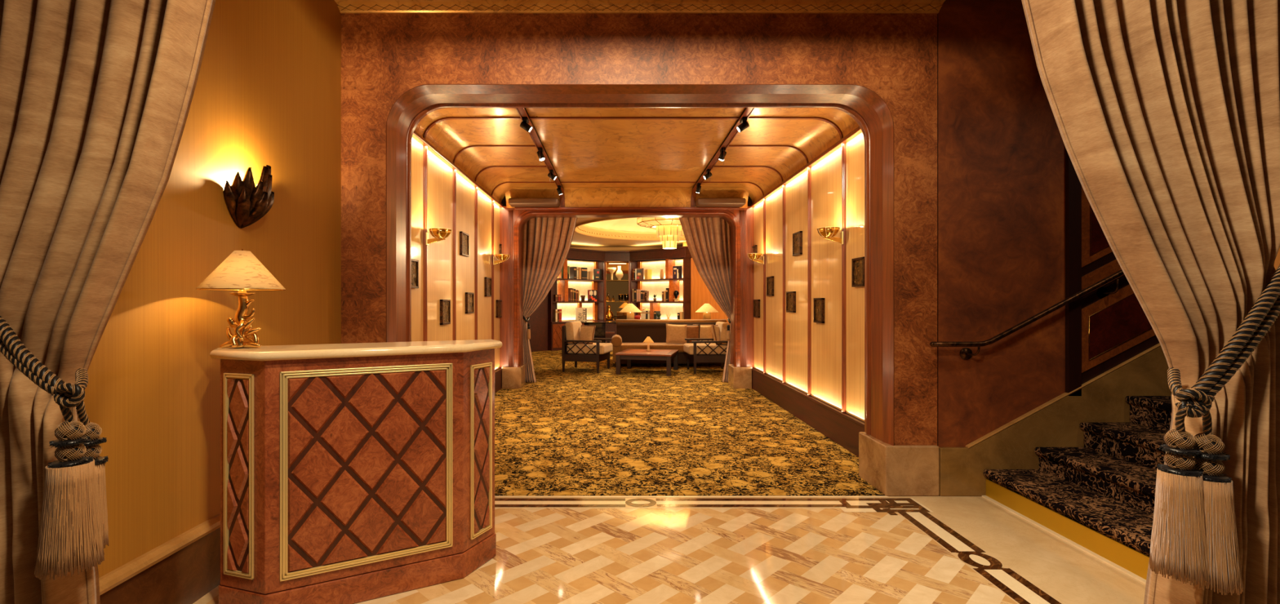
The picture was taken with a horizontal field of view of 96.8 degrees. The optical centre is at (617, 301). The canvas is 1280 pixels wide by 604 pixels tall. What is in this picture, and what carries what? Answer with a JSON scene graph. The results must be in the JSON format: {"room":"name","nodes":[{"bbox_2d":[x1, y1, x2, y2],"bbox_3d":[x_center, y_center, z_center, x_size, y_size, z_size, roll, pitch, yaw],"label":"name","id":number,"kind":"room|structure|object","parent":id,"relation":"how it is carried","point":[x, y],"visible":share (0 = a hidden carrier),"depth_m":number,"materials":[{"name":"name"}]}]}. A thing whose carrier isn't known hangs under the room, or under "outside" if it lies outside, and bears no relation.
{"room":"hotel lobby","nodes":[
{"label":"hotel lobby","id":0,"kind":"room"},
{"bbox_2d":[0,0,215,603],"bbox_3d":[-1.611,-0.317,1.584,1.278,3.197,0.162,0,0,0],"label":"drape","id":1,"kind":"object","parent":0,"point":[96,95],"visible":0.82,"depth_m":1.57,"materials":[{"name":"fabric"}]},
{"bbox_2d":[0,315,108,580],"bbox_3d":[-1.634,0.305,1.588,0.624,0.774,0.176,0,0,23],"label":"tieback","id":2,"kind":"object","parent":1,"relation":"attached to","point":[73,531],"visible":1,"depth_m":1.46,"materials":[{"name":"black"}]},
{"bbox_2d":[79,0,341,577],"bbox_3d":[-1.957,-0.500,2.980,0.200,3.600,2.260,0,0,0],"label":"wall","id":3,"kind":"structure","parent":0,"point":[268,91],"depth_m":2.60,"materials":[{"name":"paint"}]},
{"bbox_2d":[98,513,220,603],"bbox_3d":[-1.837,1.145,2.830,0.060,0.310,1.960,0,0,0],"label":"baseboard","id":4,"kind":"structure","parent":3,"relation":"attached to","point":[184,568],"depth_m":2.33,"materials":[{"name":"wood"}]},
{"bbox_2d":[222,164,274,228],"bbox_3d":[-1.786,-0.527,2.790,0.142,0.335,0.268,0,0,0],"label":"wall sconce","id":5,"kind":"object","parent":3,"relation":"attached to","point":[246,203],"visible":1,"depth_m":2.73,"materials":[{"name":"brown metal"}]},
{"bbox_2d":[411,130,502,393],"bbox_3d":[-1.802,-0.250,6.430,0.185,3.100,4.640,0,0,0],"label":"wall","id":6,"kind":"structure","parent":0,"point":[444,196],"depth_m":5.98,"materials":[{"name":"brown wood"}]},
{"bbox_2d":[411,258,418,288],"bbox_3d":[-1.742,-0.237,4.826,0.030,0.245,0.209,0,0,0],"label":"wall plaque","id":7,"kind":"object","parent":6,"relation":"attached to","point":[415,263],"visible":0.59,"depth_m":4.87,"materials":[{"name":"brown metal"}]},
{"bbox_2d":[426,227,452,245],"bbox_3d":[-1.621,-0.583,5.150,0.225,0.146,0.200,0,0,0],"label":"wall sconce","id":8,"kind":"object","parent":6,"relation":"attached to","point":[439,233],"visible":1,"depth_m":5.11,"materials":[{"name":"gold metal"}]},
{"bbox_2d":[440,299,450,324],"bbox_3d":[-1.742,0.105,5.736,0.030,0.251,0.262,0,0,0],"label":"wall plaque","id":9,"kind":"object","parent":6,"relation":"attached to","point":[445,304],"visible":1,"depth_m":5.73,"materials":[{"name":"brown metal"}]},
{"bbox_2d":[459,231,469,257],"bbox_3d":[-1.742,-0.650,6.455,0.030,0.260,0.291,0,0,0],"label":"wall plaque","id":10,"kind":"object","parent":6,"relation":"attached to","point":[464,237],"visible":1,"depth_m":6.43,"materials":[{"name":"wood"}]},
{"bbox_2d":[465,292,474,313],"bbox_3d":[-1.742,0.018,6.680,0.030,0.246,0.289,0,0,0],"label":"wall plaque","id":11,"kind":"object","parent":6,"relation":"attached to","point":[469,296],"visible":1,"depth_m":6.68,"materials":[{"name":"wood"}]},
{"bbox_2d":[484,277,491,296],"bbox_3d":[-1.742,-0.194,7.632,0.030,0.254,0.290,0,0,0],"label":"wall plaque","id":12,"kind":"object","parent":6,"relation":"attached to","point":[487,280],"visible":1,"depth_m":7.62,"materials":[{"name":"brown metal"}]},
{"bbox_2d":[496,300,502,317],"bbox_3d":[-1.742,0.106,8.346,0.030,0.256,0.312,0,0,0],"label":"wall plaque","id":13,"kind":"object","parent":6,"relation":"attached to","point":[498,302],"visible":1,"depth_m":8.29,"materials":[{"name":"brown metal"}]},
{"bbox_2d":[493,253,510,265],"bbox_3d":[-1.621,-0.583,7.930,0.225,0.146,0.200,0,0,0],"label":"wall sconce","id":14,"kind":"object","parent":6,"relation":"attached to","point":[501,257],"visible":1,"depth_m":7.89,"materials":[{"name":"gold metal"}]},
{"bbox_2d":[502,364,525,388],"bbox_3d":[-1.577,1.137,8.627,0.285,0.325,0.425,0,0,0],"label":"trim","id":15,"kind":"structure","parent":6,"relation":"attached to","point":[512,377],"depth_m":8.42,"materials":[{"name":"stone"}]},
{"bbox_2d":[527,293,548,351],"bbox_3d":[-2.872,-0.149,13.972,0.080,2.898,3.111,0,0,45],"label":"wall","id":16,"kind":"structure","parent":0,"point":[538,321],"depth_m":14.77,"materials":[{"name":"brown wood"}]},
{"bbox_2d":[570,247,662,320],"bbox_3d":[0.600,-0.149,16.800,9.200,2.898,0.100,0,0,0],"label":"wall","id":17,"kind":"structure","parent":0,"point":[587,248],"depth_m":16.75,"materials":[{"name":"brown paint"}]},
{"bbox_2d":[502,195,750,206],"bbox_3d":[0.600,-0.650,8.850,9.200,3.900,0.100,0,0,0],"label":"wall","id":18,"kind":"structure","parent":0,"point":[504,197],"depth_m":8.80,"materials":[{"name":"brown paint"}]},
{"bbox_2d":[499,206,754,368],"bbox_3d":[0.138,-0.060,8.627,3.845,2.720,0.346,0,0,0],"label":"wall","id":19,"kind":"structure","parent":0,"point":[508,216],"depth_m":8.46,"materials":[{"name":"brown wood"}]},
{"bbox_2d":[513,209,740,367],"bbox_3d":[0.142,-0.048,8.625,3.385,2.675,0.390,0,0,0],"label":"trim","id":20,"kind":"structure","parent":19,"relation":"attached to","point":[732,220],"depth_m":8.45,"materials":[{"name":"brown wood"}]},
{"bbox_2d":[515,207,739,209],"bbox_3d":[0.142,-1.383,8.435,3.335,0.035,0.070,0,0,0],"label":"trim","id":21,"kind":"structure","parent":19,"relation":"attached to","point":[516,208],"depth_m":8.40,"materials":[{"name":"brown wood"}]},
{"bbox_2d":[570,217,685,247],"bbox_3d":[0.600,-1.875,13.025,9.200,0.610,8.350,0,0,0],"label":"ceiling","id":22,"kind":"structure","parent":0,"point":[589,232],"depth_m":14.32,"materials":[{"name":"brown paint"}]},
{"bbox_2d":[636,217,683,248],"bbox_3d":[1.150,-1.687,12.550,1.451,1.025,1.451,0,0,0],"label":"chandelier","id":23,"kind":"object","parent":22,"relation":"hanging from","point":[668,229],"visible":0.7,"depth_m":12.30,"materials":[{"name":"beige glass"}]},
{"bbox_2d":[414,107,858,208],"bbox_3d":[0.138,-1.514,6.293,3.745,0.273,4.325,0,0,0],"label":"ceiling","id":24,"kind":"structure","parent":0,"point":[597,157],"depth_m":6.05,"materials":[{"name":"brown wood"}]},
{"bbox_2d":[520,116,532,132],"bbox_3d":[-0.816,-1.568,5.050,0.108,0.121,0.100,0,0,0],"label":"track spotlight","id":25,"kind":"object","parent":24,"relation":"attached to","point":[524,124],"visible":1,"depth_m":5.03,"materials":[{"name":"black metal"}]},
{"bbox_2d":[536,147,545,160],"bbox_3d":[-0.818,-1.565,6.050,0.091,0.128,0.100,0,0,0],"label":"track spotlight","id":26,"kind":"object","parent":24,"relation":"attached to","point":[540,151],"visible":1,"depth_m":6.02,"materials":[{"name":"black metal"}]},
{"bbox_2d":[547,169,555,180],"bbox_3d":[-0.816,-1.568,7.050,0.108,0.121,0.100,0,0,0],"label":"track spotlight","id":27,"kind":"object","parent":24,"relation":"attached to","point":[550,175],"visible":1,"depth_m":7.03,"materials":[{"name":"black metal"}]},
{"bbox_2d":[556,185,562,195],"bbox_3d":[-0.818,-1.565,8.000,0.086,0.128,0.100,0,0,0],"label":"track spotlight","id":28,"kind":"object","parent":24,"relation":"attached to","point":[558,189],"visible":1,"depth_m":7.98,"materials":[{"name":"black metal"}]},
{"bbox_2d":[695,182,701,192],"bbox_3d":[1.119,-1.565,7.850,0.074,0.128,0.100,0,0,0],"label":"track spotlight","id":29,"kind":"object","parent":24,"relation":"attached to","point":[698,185],"visible":1,"depth_m":7.83,"materials":[{"name":"black metal"}]},
{"bbox_2d":[703,168,711,179],"bbox_3d":[1.116,-1.568,7.020,0.108,0.121,0.100,0,0,0],"label":"track spotlight","id":30,"kind":"object","parent":24,"relation":"attached to","point":[706,176],"visible":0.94,"depth_m":7.00,"materials":[{"name":"black metal"}]},
{"bbox_2d":[718,147,726,160],"bbox_3d":[1.118,-1.565,6.050,0.088,0.128,0.100,0,0,0],"label":"track spotlight","id":31,"kind":"object","parent":24,"relation":"attached to","point":[723,153],"visible":1,"depth_m":6.03,"materials":[{"name":"black metal"}]},
{"bbox_2d":[737,116,749,132],"bbox_3d":[1.116,-1.568,5.050,0.108,0.121,0.100,0,0,0],"label":"track spotlight","id":32,"kind":"object","parent":24,"relation":"attached to","point":[744,124],"visible":1,"depth_m":5.03,"materials":[{"name":"black metal"}]},
{"bbox_2d":[192,495,1146,603],"bbox_3d":[0.900,1.299,0.330,8.200,0.002,7.060,0,0,0],"label":"floor","id":33,"kind":"structure","parent":0,"point":[551,549],"depth_m":2.89,"materials":[{"name":"tile"}]},
{"bbox_2d":[209,339,502,603],"bbox_3d":[-1.130,0.750,2.594,1.238,1.098,0.386,0,0,-25],"label":"reception desk","id":34,"kind":"object","parent":33,"relation":"on","point":[351,473],"visible":1,"depth_m":2.44,"materials":[{"name":"wood"}]},
{"bbox_2d":[195,248,285,348],"bbox_3d":[-1.617,-0.011,2.445,0.324,0.429,0.324,0,0,0],"label":"table lamp","id":35,"kind":"object","parent":34,"relation":"on","point":[241,271],"visible":1,"depth_m":2.41,"materials":[{"name":"fabric"}]},
{"bbox_2d":[982,395,1171,584],"bbox_3d":[3.563,0.720,2.890,2.277,1.160,1.780,0,0,0],"label":"staircase","id":36,"kind":"structure","parent":33,"relation":"on","point":[1098,498],"depth_m":3.31,"materials":[{"name":"black carpet"}]},
{"bbox_2d":[494,346,884,495],"bbox_3d":[0.600,1.317,10.499,9.200,0.046,13.402,0,0,0],"label":"floor","id":37,"kind":"structure","parent":0,"point":[642,430],"depth_m":5.35,"materials":[{"name":"carpet"}]},
{"bbox_2d":[523,217,577,382],"bbox_3d":[-1.136,-0.036,9.064,0.992,2.649,0.144,0,0,0],"label":"drape","id":38,"kind":"object","parent":37,"relation":"on","point":[547,241],"visible":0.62,"depth_m":9.04,"materials":[{"name":"fabric"}]},
{"bbox_2d":[523,315,530,339],"bbox_3d":[-1.464,0.383,9.020,0.140,0.418,0.242,0,0,-27],"label":"tieback","id":39,"kind":"object","parent":38,"relation":"attached to","point":[528,334],"visible":0.91,"depth_m":8.93,"materials":[{"name":"black"}]},
{"bbox_2d":[548,248,605,351],"bbox_3d":[-1.186,-0.070,15.627,1.949,2.740,0.410,0,0,-44],"label":"bookcase","id":40,"kind":"object","parent":37,"relation":"on","point":[591,260],"visible":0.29,"depth_m":15.74,"materials":[{"name":"brown wood"}]},
{"bbox_2d":[551,280,556,321],"bbox_3d":[-2.120,0.190,14.720,0.045,2.180,1.400,0,0,45],"label":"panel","id":41,"kind":"structure","parent":40,"relation":"attached to","point":[554,286],"depth_m":15.11,"materials":[{"name":"brown wood"}]},
{"bbox_2d":[553,309,557,321],"bbox_3d":[-1.689,0.374,15.140,0.064,0.331,0.192,0,0,-44],"label":"book","id":42,"kind":"object","parent":40,"relation":"on","point":[555,311],"visible":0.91,"depth_m":15.08,"materials":[{"name":"beige paper"}]},
{"bbox_2d":[561,266,569,279],"bbox_3d":[-1.408,-0.785,15.300,0.253,0.349,0.032,0,0,-44],"label":"book","id":43,"kind":"object","parent":40,"relation":"on","point":[568,267],"visible":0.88,"depth_m":15.34,"materials":[{"name":"green paper"}]},
{"bbox_2d":[568,288,573,301],"bbox_3d":[-1.319,-0.184,15.498,0.076,0.366,0.192,0,0,-44],"label":"book","id":44,"kind":"object","parent":40,"relation":"on","point":[570,290],"visible":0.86,"depth_m":15.44,"materials":[{"name":"brown paper"}]},
{"bbox_2d":[569,266,576,279],"bbox_3d":[-1.227,-0.781,15.586,0.086,0.340,0.192,0,0,-44],"label":"book","id":45,"kind":"object","parent":40,"relation":"on","point":[572,269],"visible":0.89,"depth_m":15.53,"materials":[{"name":"black paper"}]},
{"bbox_2d":[550,320,604,323],"bbox_3d":[-1.161,0.552,15.637,1.899,0.025,0.370,0,0,-44],"label":"countertop","id":46,"kind":"structure","parent":40,"relation":"on","point":[590,320],"depth_m":15.57,"materials":[{"name":"brown wood"}]},
{"bbox_2d":[605,305,613,320],"bbox_3d":[-0.250,0.329,16.300,0.252,0.420,0.252,0,0,0],"label":"decanter","id":47,"kind":"object","parent":46,"relation":"on","point":[609,315],"visible":1,"depth_m":16.21,"materials":[{"name":"gold metal"}]},
{"bbox_2d":[575,307,586,321],"bbox_3d":[-0.997,0.354,15.588,0.372,0.369,0.034,0,0,-44],"label":"book","id":48,"kind":"object","parent":40,"relation":"on","point":[580,313],"visible":1,"depth_m":15.56,"materials":[{"name":"beige paper"}]},
{"bbox_2d":[581,267,586,279],"bbox_3d":[-0.982,-0.777,15.823,0.198,0.332,0.192,0,0,-44],"label":"book","id":49,"kind":"object","parent":40,"relation":"on","point":[584,270],"visible":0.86,"depth_m":15.74,"materials":[{"name":"black paper"}]},
{"bbox_2d":[586,271,592,279],"bbox_3d":[-0.798,-0.730,16.001,0.090,0.238,0.192,0,0,-44],"label":"book","id":50,"kind":"object","parent":40,"relation":"on","point":[589,273],"visible":0.91,"depth_m":15.95,"materials":[{"name":"brown paper"}]},
{"bbox_2d":[587,289,597,301],"bbox_3d":[-0.708,-0.162,15.977,0.332,0.322,0.032,0,0,-44],"label":"book","id":51,"kind":"object","parent":40,"relation":"on","point":[592,294],"visible":1,"depth_m":15.96,"materials":[{"name":"black paper"}]},
{"bbox_2d":[593,268,601,279],"bbox_3d":[-0.566,-0.766,16.114,0.281,0.311,0.032,0,0,-44],"label":"book","id":52,"kind":"object","parent":40,"relation":"on","point":[597,273],"visible":1,"depth_m":16.08,"materials":[{"name":"black paper"}]},
{"bbox_2d":[561,321,612,373],"bbox_3d":[-0.548,0.837,10.665,0.784,0.914,0.770,0,0,15],"label":"armchair","id":53,"kind":"object","parent":37,"relation":"on","point":[571,351],"visible":0.94,"depth_m":10.40,"materials":[{"name":"fabric"}]},
{"bbox_2d":[564,321,582,343],"bbox_3d":[-0.821,0.582,10.738,0.195,0.404,0.600,0,0,15],"label":"cushion","id":54,"kind":"object","parent":53,"relation":"on","point":[572,329],"depth_m":10.47,"materials":[{"name":"beige fabric"}]},
{"bbox_2d":[577,324,595,344],"bbox_3d":[-0.578,0.624,10.687,0.380,0.352,0.169,0,0,43],"label":"cushion","id":55,"kind":"object","parent":53,"relation":"on","point":[587,332],"visible":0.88,"depth_m":10.61,"materials":[{"name":"beige fabric"}]},
{"bbox_2d":[566,342,612,354],"bbox_3d":[-0.517,0.876,10.657,0.720,0.165,0.640,0,0,15],"label":"seat cushion","id":56,"kind":"object","parent":53,"relation":"on","point":[571,348],"depth_m":10.38,"materials":[{"name":"beige fabric"}]},
{"bbox_2d":[581,321,616,342],"bbox_3d":[-0.429,0.889,13.600,0.840,0.810,0.560,0,0,0],"label":"writing desk","id":57,"kind":"object","parent":37,"relation":"on","point":[600,331],"visible":0.44,"depth_m":13.35,"materials":[{"name":"black paint"}]},
{"bbox_2d":[604,250,630,346],"bbox_3d":[-0.010,-0.070,16.340,0.730,2.739,0.380,0,0,0],"label":"display cabinet","id":58,"kind":"object","parent":37,"relation":"on","point":[613,259],"visible":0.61,"depth_m":16.51,"materials":[{"name":"wood"}]},
{"bbox_2d":[607,267,616,279],"bbox_3d":[-0.170,-0.791,16.350,0.260,0.360,0.260,0,0,0],"label":"vase","id":59,"kind":"object","parent":58,"relation":"on","point":[611,270],"visible":0.96,"depth_m":16.29,"materials":[{"name":"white ceramic"}]},
{"bbox_2d":[606,262,628,319],"bbox_3d":[-0.010,-0.305,16.515,0.730,1.690,0.010,0,0,0],"label":"mirror","id":60,"kind":"object","parent":58,"relation":"on","point":[615,288],"depth_m":16.51,"materials":[{"name":"brown mirror"}]},
{"bbox_2d":[615,266,623,279],"bbox_3d":[0.050,-0.816,16.330,0.230,0.410,0.230,0,0,0],"label":"vase","id":61,"kind":"object","parent":58,"relation":"on","point":[619,274],"visible":0.98,"depth_m":16.27,"materials":[{"name":"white ceramic"}]},
{"bbox_2d":[615,348,678,376],"bbox_3d":[0.560,1.105,10.420,1.000,0.378,1.040,0,0,13],"label":"coffee table","id":62,"kind":"object","parent":37,"relation":"on","point":[630,354],"visible":1,"depth_m":10.03,"materials":[{"name":"brown wood"}]},
{"bbox_2d":[643,336,653,351],"bbox_3d":[0.573,0.783,10.550,0.216,0.265,0.216,0,0,0],"label":"table lamp","id":63,"kind":"object","parent":62,"relation":"on","point":[648,340],"visible":1,"depth_m":10.51,"materials":[{"name":"fabric"}]},
{"bbox_2d":[629,246,692,319],"bbox_3d":[1.184,-0.070,15.612,1.995,2.740,0.410,0,0,44],"label":"bookcase","id":64,"kind":"object","parent":37,"relation":"on","point":[655,260],"visible":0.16,"depth_m":15.62,"materials":[{"name":"brown wood"}]},
{"bbox_2d":[635,268,643,279],"bbox_3d":[0.619,-0.773,16.044,0.280,0.324,0.032,0,0,44],"label":"book","id":65,"kind":"object","parent":64,"relation":"on","point":[638,272],"visible":1,"depth_m":16.03,"materials":[{"name":"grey paper"}]},
{"bbox_2d":[640,311,645,319],"bbox_3d":[0.783,0.399,15.997,0.165,0.280,0.192,0,0,44],"label":"book","id":66,"kind":"object","parent":64,"relation":"on","point":[643,313],"visible":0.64,"depth_m":15.92,"materials":[{"name":"beige paper"}]},
{"bbox_2d":[642,291,648,301],"bbox_3d":[0.794,-0.148,15.987,0.062,0.294,0.192,0,0,44],"label":"book","id":67,"kind":"object","parent":64,"relation":"on","point":[643,292],"visible":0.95,"depth_m":15.94,"materials":[{"name":"brown paper"}]},
{"bbox_2d":[645,269,652,279],"bbox_3d":[0.877,-0.757,15.907,0.053,0.292,0.192,0,0,44],"label":"book","id":68,"kind":"object","parent":64,"relation":"on","point":[648,272],"visible":0.95,"depth_m":15.86,"materials":[{"name":"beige paper"}]},
{"bbox_2d":[666,288,669,301],"bbox_3d":[1.392,-0.183,15.410,0.058,0.364,0.192,0,0,44],"label":"book","id":69,"kind":"object","parent":64,"relation":"on","point":[667,289],"visible":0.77,"depth_m":15.34,"materials":[{"name":"black paper"}]},
{"bbox_2d":[673,290,679,301],"bbox_3d":[1.571,-0.150,15.203,0.170,0.298,0.171,0,0,0],"label":"bust","id":70,"kind":"object","parent":64,"relation":"on","point":[676,293],"visible":1,"depth_m":15.16,"materials":[{"name":"brown ceramic"}]},
{"bbox_2d":[672,266,681,278],"bbox_3d":[1.589,-0.777,15.109,0.280,0.331,0.032,0,0,44],"label":"book","id":71,"kind":"object","parent":64,"relation":"on","point":[677,270],"visible":1,"depth_m":15.09,"materials":[{"name":"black paper"}]},
{"bbox_2d":[611,319,726,364],"bbox_3d":[1.120,0.834,11.570,2.500,0.920,0.880,0,0,0],"label":"sofa","id":72,"kind":"object","parent":37,"relation":"on","point":[630,333],"visible":0.4,"depth_m":11.78,"materials":[{"name":"brown fabric"}]},
{"bbox_2d":[620,342,685,352],"bbox_3d":[1.120,0.926,11.490,2.140,0.155,0.720,0,0,0],"label":"seat cushion","id":73,"kind":"object","parent":72,"relation":"on","point":[624,345],"depth_m":11.14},
{"bbox_2d":[666,324,686,343],"bbox_3d":[1.188,0.654,11.460,0.450,0.412,0.204,0,0,-5],"label":"cushion","id":74,"kind":"object","parent":72,"relation":"on","point":[675,334],"visible":0.99,"depth_m":11.40,"materials":[{"name":"beige fabric"}]},
{"bbox_2d":[686,324,700,343],"bbox_3d":[1.503,0.662,11.541,0.341,0.384,0.186,0,0,14],"label":"cushion","id":75,"kind":"object","parent":72,"relation":"on","point":[692,331],"visible":0.62,"depth_m":11.48,"materials":[{"name":"brown fabric"}]},
{"bbox_2d":[693,324,713,341],"bbox_3d":[1.764,0.663,11.676,0.419,0.382,0.190,0,0,7],"label":"cushion","id":76,"kind":"object","parent":72,"relation":"on","point":[705,331],"visible":0.44,"depth_m":11.62,"materials":[{"name":"beige fabric"}]},
{"bbox_2d":[679,217,730,382],"bbox_3d":[1.465,-0.036,9.069,0.975,2.649,0.127,0,0,0],"label":"drape","id":77,"kind":"object","parent":37,"relation":"on","point":[708,239],"visible":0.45,"depth_m":9.06,"materials":[{"name":"fabric"}]},
{"bbox_2d":[726,318,730,340],"bbox_3d":[1.812,0.407,9.021,0.138,0.418,0.246,0,0,28],"label":"tieback","id":78,"kind":"object","parent":77,"relation":"attached to","point":[728,335],"visible":0.86,"depth_m":8.93,"materials":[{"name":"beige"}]},
{"bbox_2d":[683,321,729,373],"bbox_3d":[1.659,0.837,10.531,0.784,0.914,0.770,0,0,-3],"label":"armchair","id":79,"kind":"object","parent":37,"relation":"on","point":[701,351],"visible":0.79,"depth_m":10.21,"materials":[{"name":"fabric"}]},
{"bbox_2d":[683,342,727,355],"bbox_3d":[1.627,0.876,10.529,0.720,0.165,0.640,0,0,-3],"label":"seat cushion","id":80,"kind":"object","parent":79,"relation":"on","point":[702,348],"depth_m":10.22,"materials":[{"name":"beige fabric"}]},
{"bbox_2d":[711,324,721,345],"bbox_3d":[1.862,0.614,10.516,0.168,0.373,0.400,0,0,27],"label":"cushion","id":81,"kind":"object","parent":79,"relation":"on","point":[716,331],"visible":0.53,"depth_m":10.36,"materials":[{"name":"beige fabric"}]},
{"bbox_2d":[715,321,729,344],"bbox_3d":[1.941,0.582,10.546,0.195,0.404,0.600,0,0,-3],"label":"cushion","id":82,"kind":"object","parent":79,"relation":"on","point":[722,326],"depth_m":10.26,"materials":[{"name":"beige fabric"}]},
{"bbox_3d":[1.120,0.899,12.420,2.300,0.790,0.320,0,0,0],"label":"console table","id":83,"kind":"object","parent":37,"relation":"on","visible":0},
{"bbox_2d":[619,303,641,319],"bbox_3d":[0.282,0.273,12.420,0.505,0.460,0.505,0,0,0],"label":"table lamp","id":84,"kind":"object","parent":83,"relation":"on","point":[630,308],"visible":0.9,"depth_m":12.32,"materials":[{"name":"fabric"}]},
{"bbox_2d":[695,303,719,319],"bbox_3d":[1.954,0.273,12.420,0.515,0.460,0.515,0,0,0],"label":"table lamp","id":85,"kind":"object","parent":83,"relation":"on","point":[706,308],"visible":0.94,"depth_m":12.32,"materials":[{"name":"fabric"}]},
{"bbox_2d":[341,0,1065,447],"bbox_3d":[1.522,-0.500,3.960,6.757,3.600,0.300,0,0,0],"label":"wall","id":86,"kind":"structure","parent":0,"point":[384,56],"depth_m":3.81,"materials":[{"name":"wood"}]},
{"bbox_2d":[386,84,893,445],"bbox_3d":[0.150,-0.102,4.001,3.480,2.785,0.418,0,0,0],"label":"trim","id":87,"kind":"structure","parent":86,"relation":"attached to","point":[871,113],"depth_m":3.95,"materials":[{"name":"brown wood"}]},
{"bbox_2d":[334,0,945,13],"bbox_3d":[0.146,-1.992,3.750,4.009,0.115,0.140,0,0,0],"label":"trim","id":88,"kind":"structure","parent":86,"relation":"attached to","point":[344,6],"depth_m":3.76,"materials":[{"name":"wood"}]},
{"bbox_2d":[858,431,939,496],"bbox_3d":[1.966,1.133,3.995,0.363,0.335,0.430,0,0,0],"label":"trim","id":89,"kind":"structure","parent":86,"relation":"attached to","point":[895,470],"depth_m":3.78,"materials":[{"name":"stone"}]},
{"bbox_2d":[939,342,1171,496],"bbox_3d":[3.501,0.462,3.803,2.698,1.676,0.054,0,0,0],"label":"baseboard","id":90,"kind":"structure","parent":86,"relation":"attached to","point":[1055,423],"depth_m":3.78,"materials":[{"name":"stone"}]},
{"bbox_2d":[1065,147,1159,395],"bbox_3d":[3.928,-0.710,3.795,1.845,2.680,0.030,0,0,0],"label":"panelling","id":91,"kind":"object","parent":86,"relation":"attached to","point":[1106,332],"visible":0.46,"depth_m":3.79,"materials":[{"name":"brown wood"}]},
{"bbox_2d":[929,269,1124,359],"bbox_3d":[3.125,-0.144,3.756,2.153,1.069,0.106,0,0,0],"label":"handrail","id":92,"kind":"object","parent":91,"relation":"attached to","point":[966,353],"visible":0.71,"depth_m":3.71,"materials":[{"name":"brown metal"}]},
{"bbox_2d":[683,241,728,323],"bbox_3d":[3.425,-0.149,13.894,4.232,2.898,0.080,0,0,39],"label":"wall","id":93,"kind":"structure","parent":0,"point":[700,295],"depth_m":14.89,"materials":[{"name":"paint"}]},
{"bbox_2d":[750,125,864,457],"bbox_3d":[2.078,-0.250,6.430,0.185,3.100,4.640,0,0,0],"label":"wall","id":94,"kind":"structure","parent":0,"point":[814,371],"depth_m":5.82,"materials":[{"name":"brown wood"}]},
{"bbox_2d":[728,364,751,388],"bbox_3d":[1.857,1.137,8.627,0.275,0.325,0.425,0,0,0],"label":"trim","id":95,"kind":"structure","parent":94,"relation":"attached to","point":[738,377],"depth_m":8.42,"materials":[{"name":"stone"}]},
{"bbox_2d":[751,244,757,253],"bbox_3d":[2.017,-0.732,8.442,0.030,0.177,0.368,0,0,0],"label":"wall plaque","id":96,"kind":"object","parent":94,"relation":"attached to","point":[754,247],"visible":0.37,"depth_m":8.26,"materials":[{"name":"brown metal"}]},
{"bbox_2d":[746,253,764,264],"bbox_3d":[1.896,-0.583,7.800,0.225,0.146,0.200,0,0,0],"label":"wall sconce","id":97,"kind":"object","parent":94,"relation":"attached to","point":[753,256],"visible":1,"depth_m":7.75,"materials":[{"name":"gold metal"}]},
{"bbox_2d":[753,299,759,317],"bbox_3d":[2.017,0.101,8.232,0.030,0.260,0.292,0,0,0],"label":"wall plaque","id":98,"kind":"object","parent":94,"relation":"attached to","point":[756,302],"visible":1,"depth_m":8.20,"materials":[{"name":"brown metal"}]},
{"bbox_2d":[766,275,773,296],"bbox_3d":[2.017,-0.200,7.500,0.030,0.256,0.267,0,0,0],"label":"wall plaque","id":99,"kind":"object","parent":94,"relation":"attached to","point":[770,280],"visible":1,"depth_m":7.49,"materials":[{"name":"brown metal"}]},
{"bbox_2d":[786,291,795,312],"bbox_3d":[2.017,0.006,6.605,0.030,0.243,0.282,0,0,0],"label":"wall plaque","id":100,"kind":"object","parent":94,"relation":"attached to","point":[790,295],"visible":1,"depth_m":6.59,"materials":[{"name":"brown metal"}]},
{"bbox_2d":[792,231,802,256],"bbox_3d":[2.017,-0.647,6.369,0.030,0.256,0.262,0,0,0],"label":"wall plaque","id":101,"kind":"object","parent":94,"relation":"attached to","point":[797,237],"visible":1,"depth_m":6.35,"materials":[{"name":"wood"}]},
{"bbox_2d":[813,297,824,323],"bbox_3d":[2.017,0.090,5.683,0.030,0.249,0.236,0,0,0],"label":"wall plaque","id":102,"kind":"object","parent":94,"relation":"attached to","point":[819,303],"visible":1,"depth_m":5.67,"materials":[{"name":"brown metal"}]},
{"bbox_2d":[816,226,843,244],"bbox_3d":[1.896,-0.583,5.070,0.225,0.146,0.200,0,0,0],"label":"wall sconce","id":103,"kind":"object","parent":94,"relation":"attached to","point":[827,233],"visible":1,"depth_m":5.03,"materials":[{"name":"gold metal"}]},
{"bbox_2d":[851,257,864,287],"bbox_3d":[2.017,-0.245,4.739,0.030,0.241,0.232,0,0,0],"label":"wall plaque","id":104,"kind":"object","parent":94,"relation":"attached to","point":[857,264],"visible":0.95,"depth_m":4.75,"materials":[{"name":"brown metal"}]},
{"bbox_2d":[937,13,937,445],"bbox_3d":[2.150,-0.500,3.953,0.008,3.600,0.274,0,0,0],"label":"trim","id":105,"kind":"structure","parent":94,"relation":"attached to","point":[937,14],"depth_m":3.82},
{"bbox_2d":[1273,247,1279,270],"bbox_3d":[-0.150,-0.500,1.600,5.500,3.600,0.300,0,0,0],"label":"wall","id":106,"kind":"structure","parent":0,"point":[1277,262],"depth_m":1.67,"materials":[{"name":"brown paint"}]},
{"bbox_2d":[1021,0,1279,603],"bbox_3d":[1.443,-0.317,1.580,0.923,3.198,0.170,0,0,0],"label":"drape","id":107,"kind":"object","parent":106,"relation":"hanging from","point":[1166,113],"visible":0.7,"depth_m":1.56,"materials":[{"name":"fabric"}]},
{"bbox_2d":[1149,264,1279,595],"bbox_3d":[1.655,0.304,1.558,0.515,0.859,0.173,0,0,-25],"label":"tieback","id":108,"kind":"object","parent":107,"relation":"attached to","point":[1194,536],"visible":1,"depth_m":1.46,"materials":[{"name":"black"}]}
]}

